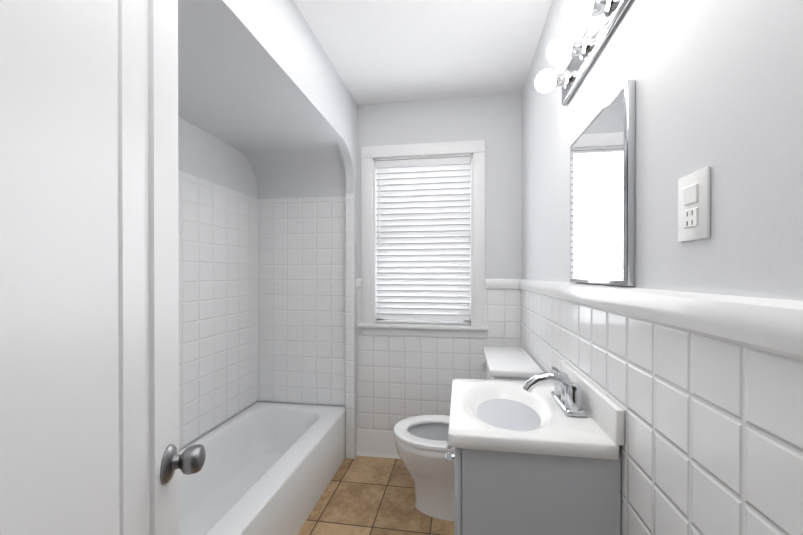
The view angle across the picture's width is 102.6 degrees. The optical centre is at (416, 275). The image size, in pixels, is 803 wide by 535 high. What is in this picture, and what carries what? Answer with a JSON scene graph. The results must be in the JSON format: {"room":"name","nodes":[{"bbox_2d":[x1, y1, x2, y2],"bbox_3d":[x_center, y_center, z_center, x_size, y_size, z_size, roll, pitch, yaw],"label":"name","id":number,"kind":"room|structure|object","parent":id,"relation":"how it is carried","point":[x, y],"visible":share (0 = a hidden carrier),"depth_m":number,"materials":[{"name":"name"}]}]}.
{"room":"bathroom","nodes":[
{"label":"bathroom","id":0,"kind":"room"},
{"bbox_2d":[178,117,256,450],"bbox_3d":[-1.344,0.032,1.570,0.100,2.475,1.660,0,0,8],"label":"wall","id":1,"kind":"structure","parent":0,"point":[203,154],"depth_m":1.94,"materials":[{"name":"white paint"}]},
{"bbox_2d":[178,170,354,458],"bbox_3d":[-0.906,0.354,1.562,0.770,1.830,1.560,0,0,8],"label":"wall tile","id":2,"kind":"structure","parent":1,"relation":"attached to","point":[266,299],"depth_m":2.28,"materials":[{"name":"white tile"}]},
{"bbox_2d":[178,0,345,190],"bbox_3d":[-0.936,-0.796,1.561,0.710,0.350,1.560,0,0,8],"label":"alcove ceiling","id":3,"kind":"structure","parent":0,"point":[233,91],"depth_m":1.66,"materials":[{"name":"white paint"}]},
{"bbox_2d":[202,0,356,456],"bbox_3d":[-0.603,0.033,1.160,0.060,2.475,2.270,0,0,8],"label":"wall","id":4,"kind":"structure","parent":0,"point":[278,39],"depth_m":1.49,"materials":[{"name":"white paint"}]},
{"bbox_2d":[0,0,178,534],"bbox_3d":[-0.375,0.248,0.309,0.035,2.028,0.710,0,0,-20],"label":"door","id":5,"kind":"structure","parent":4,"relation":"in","point":[89,328],"depth_m":0.38,"materials":[{"name":"white paint"}]},
{"bbox_2d":[160,444,205,483],"bbox_3d":[-0.474,0.346,0.590,0.147,0.064,0.114,0,0,8],"label":"doorknob set","id":6,"kind":"object","parent":5,"relation":"attached to","point":[189,460],"depth_m":0.59,"materials":[{"name":"grey metal"}]},
{"bbox_2d":[297,455,454,534],"bbox_3d":[-0.510,1.324,0.455,2.160,0.100,4.050,0,0,8],"label":"floor","id":7,"kind":"structure","parent":0,"point":[364,495],"depth_m":1.77,"materials":[{"name":"tile"}]},
{"bbox_2d":[179,402,345,534],"bbox_3d":[-0.937,1.102,1.569,0.700,0.335,1.552,0,0,8],"label":"bathtub","id":8,"kind":"object","parent":7,"relation":"on","point":[270,468],"visible":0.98,"depth_m":1.80,"materials":[{"name":"white ceramic"}]},
{"bbox_2d":[393,347,543,520],"bbox_3d":[0.246,0.853,1.757,0.756,0.832,0.494,0,0,8],"label":"toilet","id":9,"kind":"object","parent":7,"relation":"on","point":[420,443],"visible":0.52,"depth_m":1.67,"materials":[{"name":"white ceramic"}]},
{"bbox_2d":[445,360,623,534],"bbox_3d":[0.313,0.786,1.021,0.438,0.970,0.450,0,0,8],"label":"bathroom vanity","id":10,"kind":"object","parent":7,"relation":"on","point":[538,454],"visible":1,"depth_m":0.82,"materials":[{"name":"grey paint"}]},
{"bbox_2d":[448,360,623,459],"bbox_3d":[0.321,0.397,1.018,0.421,0.152,0.450,0,0,8],"label":"sink","id":11,"kind":"object","parent":10,"relation":"in","point":[568,417],"depth_m":0.90,"materials":[{"name":"white ceramic"}]},
{"bbox_2d":[523,366,586,416],"bbox_3d":[0.419,0.354,1.005,0.164,0.104,0.204,0,0,8],"label":"faucet","id":12,"kind":"object","parent":10,"relation":"on","point":[568,398],"depth_m":0.99,"materials":[{"name":"silver metal"}]},
{"bbox_2d":[257,93,521,406],"bbox_3d":[-0.305,0.029,2.345,2.046,2.475,0.160,0,0,8],"label":"wall","id":13,"kind":"structure","parent":0,"point":[494,122],"depth_m":2.16,"materials":[{"name":"white paint"}]},
{"bbox_2d":[356,429,400,458],"bbox_3d":[0.115,1.175,2.199,1.080,0.184,0.024,0,0,8],"label":"baseboard","id":14,"kind":"structure","parent":13,"relation":"attached to","point":[376,443],"depth_m":2.23,"materials":[{"name":"white tile"}]},
{"bbox_2d":[357,140,487,337],"bbox_3d":[0.046,-0.242,2.269,0.893,1.322,0.208,0,0,8],"label":"window","id":15,"kind":"structure","parent":13,"relation":"in","point":[476,328],"depth_m":2.20,"materials":[{"name":"white paint"}]},
{"bbox_2d":[376,156,470,324],"bbox_3d":[0.043,-0.234,2.248,0.665,1.153,0.064,0,0,8],"label":"window blind","id":16,"kind":"object","parent":15,"relation":"attached to","point":[423,239],"visible":0.98,"depth_m":2.25,"materials":[{"name":"white paint"}]},
{"bbox_2d":[357,288,520,430],"bbox_3d":[0.135,0.679,2.202,1.118,1.176,0.008,0,0,8],"label":"wall tile","id":17,"kind":"structure","parent":13,"relation":"attached to","point":[399,378],"depth_m":2.21,"materials":[{"name":"white tile"}]},
{"bbox_2d":[293,0,552,104],"bbox_3d":[-0.510,-1.251,0.445,2.160,0.100,4.050,0,0,8],"label":"ceiling","id":18,"kind":"structure","parent":0,"point":[382,51],"depth_m":1.68,"materials":[{"name":"white paint"}]},
{"bbox_2d":[522,0,802,300],"bbox_3d":[0.597,0.034,1.034,0.100,2.475,2.590,0,0,8],"label":"wall","id":19,"kind":"structure","parent":0,"point":[719,87],"depth_m":0.55,"materials":[{"name":"white paint"}]},
{"bbox_2d":[356,279,802,360],"bbox_3d":[-0.016,0.061,1.079,1.126,0.069,2.270,0,0,8],"label":"trim","id":20,"kind":"structure","parent":19,"relation":"attached to","point":[772,326],"depth_m":0.50,"materials":[{"name":"white tile"}]},
{"bbox_2d":[535,0,631,105],"bbox_3d":[0.463,-0.698,0.914,0.132,0.116,0.640,0,0,8],"label":"sconce","id":21,"kind":"object","parent":19,"relation":"attached to","point":[583,52],"visible":1,"depth_m":0.96,"materials":[{"name":"silver metal"}]},
{"bbox_2d":[570,79,634,285],"bbox_3d":[0.521,-0.215,0.933,0.021,0.477,0.390,0,0,8],"label":"mirror","id":22,"kind":"object","parent":19,"relation":"attached to","point":[602,198],"visible":1,"depth_m":0.84,"materials":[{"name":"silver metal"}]},
{"bbox_2d":[520,290,802,534],"bbox_3d":[0.538,0.683,1.005,0.008,1.176,2.270,0,0,8],"label":"wall tile","id":23,"kind":"structure","parent":19,"relation":"attached to","point":[713,437],"depth_m":0.56,"materials":[{"name":"white tile"}]},
{"bbox_2d":[678,166,709,241],"bbox_3d":[0.475,-0.119,0.553,0.008,0.116,0.072,0,0,8],"label":"switch plate","id":24,"kind":"object","parent":19,"relation":"attached to","point":[694,206],"visible":1,"depth_m":0.54,"materials":[{"name":"white plastic"}]}
]}

